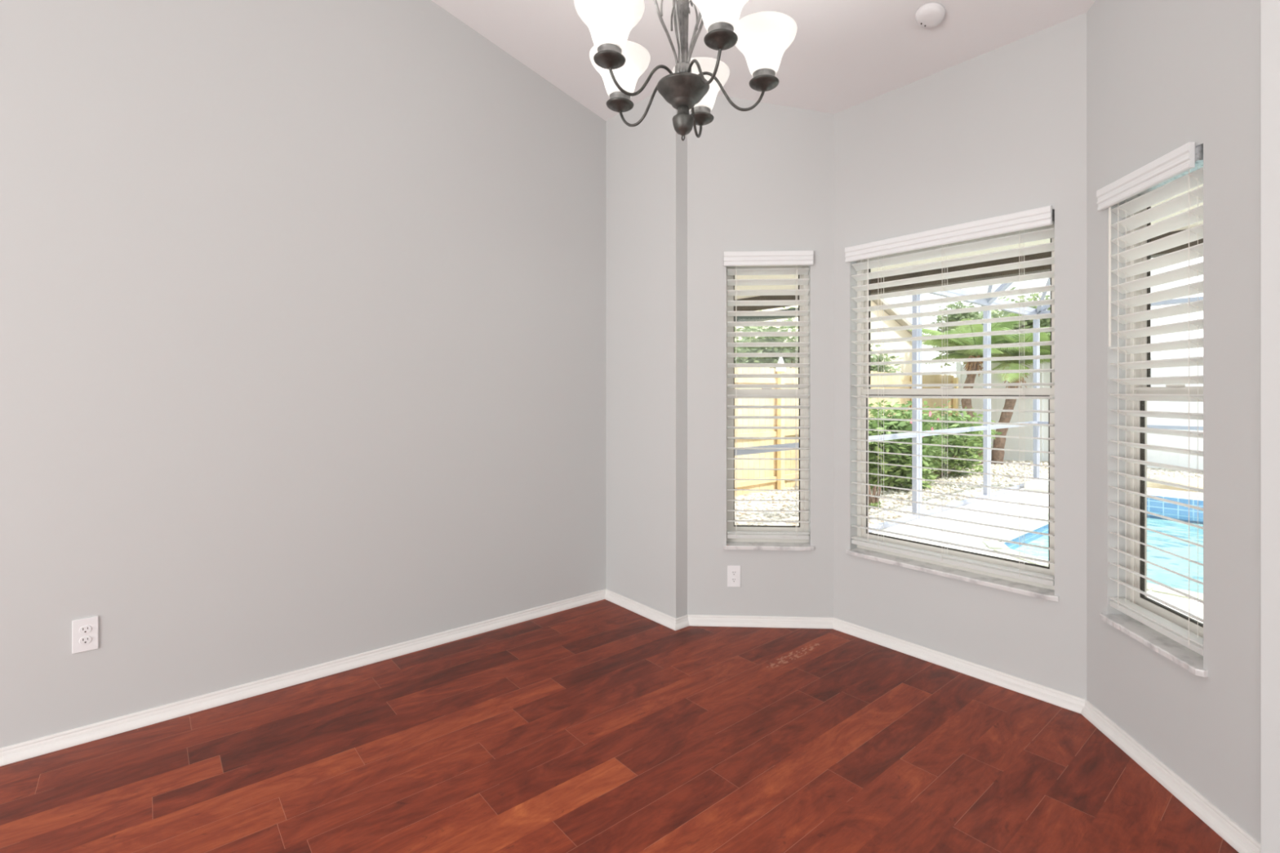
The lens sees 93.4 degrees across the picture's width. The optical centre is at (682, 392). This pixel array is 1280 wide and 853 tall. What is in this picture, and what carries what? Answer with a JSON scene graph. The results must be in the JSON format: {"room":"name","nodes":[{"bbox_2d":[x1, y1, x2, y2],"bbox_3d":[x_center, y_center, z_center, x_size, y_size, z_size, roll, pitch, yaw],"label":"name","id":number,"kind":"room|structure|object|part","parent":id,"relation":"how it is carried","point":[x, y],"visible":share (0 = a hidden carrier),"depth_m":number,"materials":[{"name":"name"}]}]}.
{"room":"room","nodes":[
{"label":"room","id":0,"kind":"room"},
{"bbox_2d":[0,0,605,747],"bbox_3d":[-2.863,-0.675,1.954,6.500,4.250,0.150,0,0,-42],"label":"wall","id":1,"kind":"structure","parent":0,"point":[302,303],"depth_m":2.75,"materials":[{"name":"grey paint"}]},
{"bbox_2d":[71,616,98,653],"bbox_3d":[-2.319,0.941,2.336,0.073,0.128,0.009,0,0,-42],"label":"wall outlet","id":2,"kind":"object","parent":1,"relation":"attached to","point":[85,632],"visible":1,"depth_m":2.33,"materials":[{"name":"white plastic"}]},
{"bbox_2d":[79,625,91,634],"bbox_3d":[-2.317,0.920,2.334,0.034,0.029,0.002,0,0,-42],"label":"socket","id":3,"kind":"object","parent":2,"relation":"attached to","point":[83,629],"depth_m":2.33,"materials":[{"name":"grey plastic"}]},
{"bbox_2d":[79,635,91,644],"bbox_3d":[-2.317,0.962,2.334,0.034,0.029,0.002,0,0,-42],"label":"socket","id":4,"kind":"object","parent":2,"relation":"attached to","point":[83,640],"depth_m":2.33,"materials":[{"name":"grey plastic"}]},
{"bbox_2d":[0,588,605,766],"bbox_3d":[-2.803,1.323,1.887,6.200,0.054,0.031,0,0,-42],"label":"baseboard","id":5,"kind":"structure","parent":1,"relation":"attached to","point":[24,750],"depth_m":2.70,"materials":[{"name":"white paint"}]},
{"bbox_2d":[0,599,1239,852],"bbox_3d":[-0.681,1.400,0.050,7.100,0.100,5.800,0,0,-42],"label":"floor","id":6,"kind":"structure","parent":0,"point":[603,726],"depth_m":2.20,"materials":[{"name":"red wood"}]},
{"bbox_2d":[605,91,675,617],"bbox_3d":[-0.268,-0.184,3.816,0.150,3.268,0.849,0,0,-42],"label":"wall","id":7,"kind":"structure","parent":0,"point":[641,158],"depth_m":3.69,"materials":[{"name":"grey paint"}]},
{"bbox_2d":[604,588,675,630],"bbox_3d":[-0.275,1.323,3.688,0.031,0.054,0.730,0,0,-42],"label":"baseboard","id":8,"kind":"structure","parent":7,"relation":"attached to","point":[655,615],"depth_m":3.66,"materials":[{"name":"white paint"}]},
{"bbox_2d":[675,109,687,617],"bbox_3d":[-0.003,-0.184,3.554,0.062,3.268,0.212,0,0,3],"label":"wall","id":9,"kind":"structure","parent":0,"point":[681,146],"depth_m":3.48,"materials":[{"name":"grey paint"}]},
{"bbox_2d":[675,614,688,631],"bbox_3d":[-0.008,1.323,3.458,0.119,0.054,0.031,0,0,-42],"label":"baseboard","id":10,"kind":"structure","parent":9,"relation":"attached to","point":[682,622],"depth_m":3.46,"materials":[{"name":"white paint"}]},
{"bbox_2d":[687,94,834,617],"bbox_3d":[0.451,-0.172,3.561,0.969,3.244,0.150,0,0,3],"label":"wall","id":11,"kind":"structure","parent":0,"point":[761,178],"depth_m":3.49,"materials":[{"name":"grey paint"}]},
{"bbox_2d":[727,565,740,586],"bbox_3d":[0.296,1.067,3.490,0.076,0.124,0.009,0,0,3],"label":"wall outlet","id":12,"kind":"object","parent":11,"relation":"attached to","point":[733,571],"visible":1,"depth_m":3.49,"materials":[{"name":"white plastic"}]},
{"bbox_2d":[730,570,737,575],"bbox_3d":[0.296,1.046,3.487,0.034,0.029,0.002,0,0,3],"label":"socket","id":13,"kind":"object","parent":12,"relation":"attached to","point":[732,572],"depth_m":3.49,"materials":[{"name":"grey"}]},
{"bbox_2d":[730,577,737,582],"bbox_3d":[0.296,1.087,3.487,0.034,0.029,0.002,0,0,3],"label":"socket","id":14,"kind":"object","parent":12,"relation":"attached to","point":[733,580],"depth_m":3.49,"materials":[{"name":"grey plastic"}]},
{"bbox_2d":[687,614,833,628],"bbox_3d":[0.446,1.323,3.471,0.844,0.054,0.031,0,0,3],"label":"baseboard","id":15,"kind":"structure","parent":11,"relation":"attached to","point":[797,622],"depth_m":3.47,"materials":[{"name":"white paint"}]},
{"bbox_2d":[723,265,813,550],"bbox_3d":[0.497,0.053,3.537,0.520,1.706,0.164,0,0,3],"label":"window","id":16,"kind":"structure","parent":11,"relation":"in","point":[731,544],"depth_m":3.57,"materials":[{"name":"white plastic"}]},
{"bbox_3d":[0.500,-0.366,3.608,0.436,0.797,0.016,0,0,3],"label":"sash","id":17,"kind":"part","parent":16,"relation":"part of","materials":[{"name":"white"}]},
{"bbox_3d":[0.499,0.412,3.579,0.436,0.865,0.030,0,0,3],"label":"sash","id":18,"kind":"part","parent":16,"relation":"part of","materials":[{"name":"white"}]},
{"bbox_2d":[724,250,813,539],"bbox_3d":[0.492,0.019,3.497,0.510,1.661,0.092,0,0,3],"label":"window blind","id":19,"kind":"object","parent":16,"relation":"attached to","point":[771,258],"visible":1,"depth_m":3.50,"materials":[{"name":"white plastic"}]},
{"bbox_3d":[0.310,0.044,3.524,0.006,1.588,0.058,0,0,3],"label":"ladder cord","id":20,"kind":"part","parent":19,"relation":"part of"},
{"bbox_3d":[0.495,0.839,3.514,0.472,0.022,0.053,0,0,3],"label":"rail","id":21,"kind":"part","parent":19,"relation":"part of","materials":[{"name":"white plastic"}]},
{"bbox_3d":[0.659,0.044,3.505,0.006,1.588,0.058,0,0,3],"label":"ladder cord","id":22,"kind":"part","parent":19,"relation":"part of","materials":[{"name":"white fabric"}]},
{"bbox_3d":[0.495,0.895,3.516,0.520,0.021,0.120,0,0,3],"label":"sill","id":23,"kind":"part","parent":16,"relation":"part of","materials":[{"name":"white stone"}]},
{"bbox_2d":[431,0,1095,121],"bbox_3d":[-0.687,-2.218,0.045,7.285,1.343,6.000,0,0,-42],"label":"ceiling","id":24,"kind":"structure","parent":0,"point":[842,55],"depth_m":3.08,"materials":[{"name":"white paint"}]},
{"bbox_2d":[573,0,797,141],"bbox_3d":[-0.015,-1.423,1.786,0.628,1.335,0.660,0,0,-42],"label":"chandelier","id":25,"kind":"object","parent":24,"relation":"hanging from","point":[694,84],"visible":1,"depth_m":1.75,"materials":[{"name":"brushed dark bronze"},{"name":"frosted white glass"}]},
{"bbox_3d":[-0.204,-1.012,1.671,0.195,0.131,0.195,0,0,-42],"label":"lamp shade","id":26,"kind":"part","parent":25,"relation":"part of","materials":[{"name":"white glass"}]},
{"bbox_3d":[-0.202,-1.012,1.932,0.195,0.131,0.195,0,0,-42],"label":"lamp shade","id":27,"kind":"part","parent":25,"relation":"part of","materials":[{"name":"white glass"}]},
{"bbox_3d":[-0.108,-0.899,1.871,0.232,0.118,0.009,0,0,33],"label":"arm","id":28,"kind":"part","parent":25,"relation":"part of","materials":[{"name":"brown metal"}]},
{"bbox_3d":[-0.109,-0.899,1.730,0.232,0.119,0.009,0,0,-32],"label":"arm","id":29,"kind":"part","parent":25,"relation":"part of","materials":[{"name":"brown metal"}]},
{"bbox_3d":[0.001,-0.899,1.800,0.158,0.101,0.158,0,0,-42],"label":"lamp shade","id":30,"kind":"part","parent":25,"relation":"part of","materials":[{"name":"brown metal"}]},
{"bbox_3d":[0.033,-0.899,1.924,0.009,0.118,0.227,0,0,15],"label":"arm","id":31,"kind":"part","parent":25,"relation":"part of","materials":[{"name":"brown metal"}]},
{"bbox_3d":[0.060,-1.012,2.028,0.195,0.131,0.195,0,0,-42],"label":"lamp shade","id":32,"kind":"part","parent":25,"relation":"part of","materials":[{"name":"white glass"}]},
{"bbox_3d":[0.054,-0.899,1.679,0.009,0.118,0.234,0,0,-24],"label":"arm","id":33,"kind":"part","parent":25,"relation":"part of","materials":[{"name":"brown metal"}]},
{"bbox_3d":[0.099,-1.012,1.576,0.195,0.131,0.195,0,0,-42],"label":"lamp shade","id":34,"kind":"part","parent":25,"relation":"part of","materials":[{"name":"white glass"}]},
{"bbox_3d":[0.131,-0.899,1.798,0.231,0.119,0.009,0,0,1],"label":"arm","id":35,"kind":"part","parent":25,"relation":"part of","materials":[{"name":"brown metal"}]},
{"bbox_3d":[0.242,-1.012,1.797,0.195,0.131,0.195,0,0,-42],"label":"lamp shade","id":36,"kind":"part","parent":25,"relation":"part of","materials":[{"name":"white glass"}]},
{"bbox_2d":[915,2,945,28],"bbox_3d":[1.105,-1.679,2.690,0.124,0.059,0.122,0,0,44],"label":"smoke detector","id":37,"kind":"object","parent":24,"relation":"attached to","point":[930,15],"visible":1,"depth_m":2.67,"materials":[{"name":"white paint"}]},
{"bbox_2d":[834,13,1086,699],"bbox_3d":[1.341,-0.090,3.050,0.150,3.081,1.371,0,0,-42],"label":"wall","id":38,"kind":"structure","parent":0,"point":[1002,131],"depth_m":2.85,"materials":[{"name":"grey paint"}]},
{"bbox_2d":[845,223,1058,601],"bbox_3d":[1.320,0.053,3.041,0.164,1.706,1.056,0,0,-42],"label":"window","id":39,"kind":"structure","parent":38,"relation":"in","point":[1037,590],"depth_m":3.05,"materials":[{"name":"white plastic"}]},
{"bbox_2d":[844,205,1054,586],"bbox_3d":[1.284,0.019,3.022,0.092,1.661,1.027,0,0,-42],"label":"window blind","id":40,"kind":"object","parent":39,"relation":"attached to","point":[1043,216],"visible":0.87,"depth_m":2.94,"materials":[{"name":"white plastic"}]},
{"bbox_3d":[1.014,0.040,3.296,0.005,1.560,0.005,0,0,-42],"label":"pull cord","id":41,"kind":"part","parent":40,"relation":"part of","materials":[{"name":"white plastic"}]},
{"bbox_3d":[1.077,0.044,3.277,0.058,1.588,0.006,0,0,-42],"label":"ladder cord","id":42,"kind":"part","parent":40,"relation":"part of","materials":[{"name":"white fabric"}]},
{"bbox_3d":[1.311,0.044,3.017,0.058,1.588,0.006,0,0,-42],"label":"ladder cord","id":43,"kind":"part","parent":40,"relation":"part of","materials":[{"name":"white fabric"}]},
{"bbox_3d":[1.303,0.839,3.026,0.053,0.022,1.008,0,0,-42],"label":"rail","id":44,"kind":"part","parent":40,"relation":"part of","materials":[{"name":"white plastic"}]},
{"bbox_3d":[1.548,0.044,2.753,0.058,1.588,0.006,0,0,-42],"label":"ladder cord","id":45,"kind":"part","parent":40,"relation":"part of","materials":[{"name":"white fabric"}]},
{"bbox_3d":[1.304,0.895,3.027,0.120,0.021,1.056,0,0,-42],"label":"sill","id":46,"kind":"part","parent":39,"relation":"part of","materials":[{"name":"white stone"}]},
{"bbox_3d":[1.351,0.412,3.069,0.030,0.865,0.972,0,0,-42],"label":"sash","id":47,"kind":"part","parent":39,"relation":"part of","materials":[{"name":"white"}]},
{"bbox_3d":[1.373,-0.366,3.089,0.016,0.797,0.972,0,0,-42],"label":"sash","id":48,"kind":"part","parent":39,"relation":"part of","materials":[{"name":"white"}]},
{"bbox_2d":[832,617,1085,713],"bbox_3d":[1.274,1.323,2.990,0.031,0.054,1.247,0,0,-42],"label":"baseboard","id":49,"kind":"structure","parent":38,"relation":"attached to","point":[1070,702],"depth_m":2.88,"materials":[{"name":"white paint"}]},
{"bbox_2d":[734,183,1203,299],"bbox_3d":[1.927,-1.077,3.267,2.640,0.085,8.100,0,0,-42],"label":"ceiling","id":50,"kind":"structure","parent":0,"point":[1044,241],"depth_m":4.71,"materials":[{"name":"beige"}]},
{"bbox_2d":[734,229,1203,311],"bbox_3d":[2.945,-1.010,4.183,0.100,0.220,8.100,0,0,-42],"label":"roof beam","id":51,"kind":"structure","parent":50,"relation":"attached to","point":[1042,268],"depth_m":4.88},
{"bbox_2d":[734,307,798,321],"bbox_3d":[0.903,-0.830,6.623,0.115,0.090,1.740,0,0,-42],"label":"rain gutter","id":52,"kind":"object","parent":51,"relation":"hanging from","point":[739,318],"visible":0.17,"depth_m":6.58,"materials":[{"name":"grey"}]},
{"bbox_2d":[1086,0,1261,843],"bbox_3d":[1.755,-0.170,2.122,0.150,3.239,0.946,0,0,3],"label":"wall","id":53,"kind":"structure","parent":0,"point":[1163,76],"depth_m":1.93,"materials":[{"name":"grey paint"}]},
{"bbox_2d":[1099,167,1208,677],"bbox_3d":[1.735,0.053,2.164,0.165,1.706,0.508,0,0,3],"label":"window","id":54,"kind":"structure","parent":53,"relation":"in","point":[1182,655],"depth_m":2.35,"materials":[{"name":"white plastic"}]},
{"bbox_3d":[1.806,-0.366,2.161,0.016,0.797,0.424,0,0,3],"label":"sash","id":55,"kind":"part","parent":54,"relation":"part of","materials":[{"name":"white"}]},
{"bbox_2d":[1096,142,1203,655],"bbox_3d":[1.696,0.019,2.178,0.092,1.661,0.482,0,0,3],"label":"window blind","id":56,"kind":"object","parent":54,"relation":"attached to","point":[1188,158],"visible":0.79,"depth_m":2.15,"materials":[{"name":"white plastic"}]},
{"bbox_3d":[1.722,0.044,2.342,0.058,1.588,0.006,0,0,3],"label":"ladder cord","id":57,"kind":"part","parent":56,"relation":"part of","materials":[{"name":"white fabric"}]},
{"bbox_3d":[1.712,0.839,2.166,0.053,0.022,0.460,0,0,3],"label":"rail","id":58,"kind":"part","parent":56,"relation":"part of","materials":[{"name":"white plastic"}]},
{"bbox_3d":[1.703,0.044,1.993,0.058,1.588,0.006,0,0,3],"label":"ladder cord","id":59,"kind":"part","parent":56,"relation":"part of","materials":[{"name":"white fabric"}]},
{"bbox_3d":[1.713,0.895,2.166,0.122,0.021,0.508,0,0,3],"label":"sill","id":60,"kind":"part","parent":54,"relation":"part of","materials":[{"name":"white stone"}]},
{"bbox_3d":[1.786,0.043,2.162,0.063,1.685,0.472,0,0,3],"label":"frame","id":61,"kind":"part","parent":54,"relation":"part of","materials":[{"name":"white"}]},
{"bbox_3d":[1.777,0.412,2.162,0.030,0.865,0.424,0,0,3],"label":"sash","id":62,"kind":"part","parent":54,"relation":"part of","materials":[{"name":"white"}]},
{"bbox_2d":[1080,699,1261,852],"bbox_3d":[1.665,1.323,2.127,0.031,0.054,0.822,0,0,3],"label":"baseboard","id":63,"kind":"structure","parent":53,"relation":"attached to","point":[1222,824],"depth_m":2.02,"materials":[{"name":"white paint"}]},
{"bbox_2d":[1261,0,1279,852],"bbox_3d":[2.515,-0.184,0.720,0.150,3.268,2.626,0,0,-42],"label":"wall","id":64,"kind":"structure","parent":0,"point":[1270,9],"depth_m":1.63,"materials":[{"name":"grey paint"}]},
{"label":"outside","id":65,"kind":"structure","parent":0,"visible":0},
{"bbox_2d":[734,461,1203,525],"bbox_3d":[2.213,1.618,15.155,27.000,0.240,31.000,0,0,-42],"label":"ground","id":66,"kind":"structure","parent":65,"point":[777,517],"depth_m":9.24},
{"bbox_2d":[734,306,798,368],"bbox_3d":[1.587,-0.064,14.302,4.378,3.952,4.225,0,0,-42],"label":"leafy tree","id":67,"kind":"object","parent":66,"relation":"on","point":[762,339],"visible":0.19,"depth_m":13.53,"materials":[{"name":"green plant"}]},
{"bbox_2d":[734,298,926,373],"bbox_3d":[2.331,-1.565,24.000,13.800,6.430,8.600,0,0,-42],"label":"neighbor house","id":68,"kind":"structure","parent":66,"relation":"on","point":[898,322],"depth_m":23.85,"materials":[{"name":"beige paint"}]},
{"bbox_2d":[734,357,958,496],"bbox_3d":[3.417,0.580,12.103,9.510,2.440,0.167,0,0,-42],"label":"wooden fence","id":69,"kind":"object","parent":66,"relation":"on","point":[926,379],"visible":0.26,"depth_m":10.50,"materials":[{"name":"brown wood"}]},
{"bbox_3d":[3.383,0.730,12.134,9.500,0.090,0.038,0,0,-42],"label":"fence rail","id":70,"kind":"part","parent":69,"relation":"part of","materials":[{"name":"brown wood"}]},
{"bbox_3d":[1.716,0.715,10.548,0.100,2.170,0.090,0,0,-42],"label":"fence post","id":71,"kind":"part","parent":69,"relation":"part of","materials":[{"name":"brown wood"}]},
{"bbox_3d":[3.383,1.520,12.134,9.500,0.090,0.038,0,0,-42],"label":"fence rail","id":72,"kind":"part","parent":69,"relation":"part of","materials":[{"name":"brown wood"}]},
{"bbox_3d":[3.383,-0.200,12.134,9.500,0.090,0.038,0,0,-42],"label":"fence rail","id":73,"kind":"part","parent":69,"relation":"part of","materials":[{"name":"brown wood"}]},
{"bbox_3d":[6.885,0.715,15.194,0.100,2.170,0.090,0,0,-42],"label":"fence post","id":74,"kind":"part","parent":69,"relation":"part of","materials":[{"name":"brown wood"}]},
{"bbox_2d":[868,484,883,508],"bbox_3d":[2.542,1.432,8.043,0.269,0.364,0.266,0,0,-42],"label":"shrub","id":75,"kind":"object","parent":66,"relation":"on","point":[873,501],"visible":0.61,"depth_m":8.00,"materials":[{"name":"green plant"}]},
{"bbox_2d":[871,343,904,373],"bbox_3d":[4.609,0.134,16.159,2.771,3.558,2.434,0,0,-42],"label":"leafy tree","id":76,"kind":"object","parent":66,"relation":"on","point":[876,358],"visible":0.13,"depth_m":15.72,"materials":[{"name":"green plant"}]},
{"bbox_2d":[868,398,958,490],"bbox_3d":[3.486,0.889,10.022,2.131,1.687,1.989,0,0,-42],"label":"shrub","id":77,"kind":"object","parent":66,"relation":"on","point":[902,460],"visible":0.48,"depth_m":9.63,"materials":[{"name":"green plant"}]},
{"bbox_2d":[900,400,1002,476],"bbox_3d":[5.018,0.930,11.669,2.045,1.566,2.021,0,0,-42],"label":"shrub","id":78,"kind":"object","parent":66,"relation":"on","point":[959,440],"visible":0.38,"depth_m":11.28,"materials":[{"name":"green plant"}]},
{"bbox_2d":[734,459,1203,526],"bbox_3d":[5.627,1.597,9.088,10.145,0.250,7.506,0,0,-42],"label":"pebbles","id":79,"kind":"object","parent":66,"relation":"on","point":[954,487],"visible":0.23,"depth_m":9.38,"materials":[{"name":"stone"}]},
{"bbox_2d":[928,301,1020,368],"bbox_3d":[11.893,-0.954,24.243,3.790,5.722,4.061,0,0,-42],"label":"leafy tree","id":80,"kind":"object","parent":66,"relation":"on","point":[957,317],"visible":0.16,"depth_m":23.89,"materials":[{"name":"green plant"}]},
{"bbox_2d":[907,313,1050,464],"bbox_3d":[6.702,-0.018,13.704,3.219,3.376,3.046,0,0,-42],"label":"palm tree","id":81,"kind":"object","parent":66,"relation":"on","point":[1005,326],"visible":0.46,"depth_m":13.50,"materials":[{"name":"green plant"}]},
{"bbox_2d":[951,287,1050,364],"bbox_3d":[11.615,-0.825,20.587,4.660,5.466,4.234,0,0,13],"label":"leafy tree","id":82,"kind":"object","parent":66,"relation":"on","point":[1028,324],"visible":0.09,"depth_m":19.78,"materials":[{"name":"green plant"}]},
{"bbox_2d":[955,328,1050,464],"bbox_3d":[7.623,0.067,13.716,2.894,3.192,2.934,0,0,-9],"label":"palm tree","id":83,"kind":"object","parent":66,"relation":"on","point":[998,442],"visible":0.41,"depth_m":13.43,"materials":[{"name":"green plant"}]},
{"bbox_2d":[871,489,1203,623],"bbox_3d":[4.479,1.545,4.257,7.400,0.150,6.560,0,0,-42],"label":"pool deck","id":84,"kind":"object","parent":66,"relation":"on","point":[1031,498],"visible":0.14,"depth_m":6.70,"materials":[{"name":"white concrete"}]},
{"bbox_2d":[734,277,1203,532],"bbox_3d":[4.814,-0.385,4.608,8.169,3.710,6.434,0,0,-42],"label":"cage","id":85,"kind":"object","parent":84,"relation":"on","point":[916,380],"visible":0.3,"depth_m":8.15,"materials":[{"name":"white metal"}]},
{"bbox_3d":[2.661,0.490,6.953,8.100,0.055,0.058,0,0,-42],"label":"chair rail","id":86,"kind":"part","parent":85,"relation":"part of","materials":[{"name":"white metal"}]},
{"bbox_3d":[2.728,0.105,7.013,0.130,2.730,0.063,0,0,-42],"label":"cage post","id":87,"kind":"part","parent":85,"relation":"part of","materials":[{"name":"white metal"}]},
{"bbox_3d":[2.661,1.440,6.953,8.100,0.050,0.058,0,0,-42],"label":"rail","id":88,"kind":"part","parent":85,"relation":"part of","materials":[{"name":"white metal"}]},
{"bbox_3d":[4.223,0.105,8.356,0.130,2.730,0.063,0,0,-42],"label":"cage post","id":89,"kind":"part","parent":85,"relation":"part of","materials":[{"name":"white metal"}]},
{"bbox_3d":[5.673,0.105,9.660,0.130,2.730,0.063,0,0,-42],"label":"cage post","id":90,"kind":"part","parent":85,"relation":"part of","materials":[{"name":"white metal"}]},
{"bbox_3d":[7.812,0.490,7.280,0.063,0.050,6.400,0,0,-42],"label":"chair rail","id":91,"kind":"part","parent":85,"relation":"part of","materials":[{"name":"white metal"}]},
{"bbox_2d":[982,494,1203,600],"bbox_3d":[5.460,1.978,5.462,4.330,1.245,4.100,0,0,-42],"label":"swimming pool","id":92,"kind":"object","parent":84,"relation":"in","point":[1179,530],"visible":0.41,"depth_m":7.61,"materials":[{"name":"blue liquid"}]},
{"bbox_2d":[1024,477,1203,524],"bbox_3d":[7.516,1.510,6.959,0.730,0.320,6.320,0,0,-42],"label":"raised ledge","id":93,"kind":"object","parent":84,"relation":"on","point":[1035,485],"visible":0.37,"depth_m":8.17,"materials":[{"name":"white concrete"}]},
{"bbox_2d":[955,355,1203,470],"bbox_3d":[10.728,0.515,11.217,0.120,2.570,11.162,0,0,-42],"label":"vinyl fence","id":94,"kind":"object","parent":66,"relation":"on","point":[1170,441],"visible":0.16,"depth_m":12.42,"materials":[{"name":"white plastic"}]},
{"bbox_3d":[7.037,0.515,15.323,0.120,2.570,0.120,0,0,-42],"label":"post","id":95,"kind":"part","parent":94,"relation":"part of","materials":[{"name":"white plastic"}]},
{"bbox_3d":[7.660,0.520,14.630,0.060,2.460,1.742,0,0,-42],"label":"panel","id":96,"kind":"part","parent":94,"relation":"part of","materials":[{"name":"white plastic"}]},
{"bbox_3d":[8.281,0.515,13.939,0.120,2.570,0.120,0,0,-42],"label":"post","id":97,"kind":"part","parent":94,"relation":"part of","materials":[{"name":"white plastic"}]},
{"bbox_3d":[8.903,0.520,13.247,0.060,2.460,1.742,0,0,-42],"label":"panel","id":98,"kind":"part","parent":94,"relation":"part of","materials":[{"name":"white plastic"}]},
{"bbox_3d":[10.146,0.520,11.864,0.060,2.460,1.742,0,0,-42],"label":"panel","id":99,"kind":"part","parent":94,"relation":"part of","materials":[{"name":"white plastic"}]},
{"bbox_2d":[1146,476,1203,493],"bbox_3d":[7.408,1.454,8.930,0.610,0.373,1.217,0,0,-42],"label":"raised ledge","id":100,"kind":"object","parent":66,"relation":"on","point":[1182,481],"visible":0.23,"depth_m":8.86,"materials":[{"name":"beige"}]}
]}

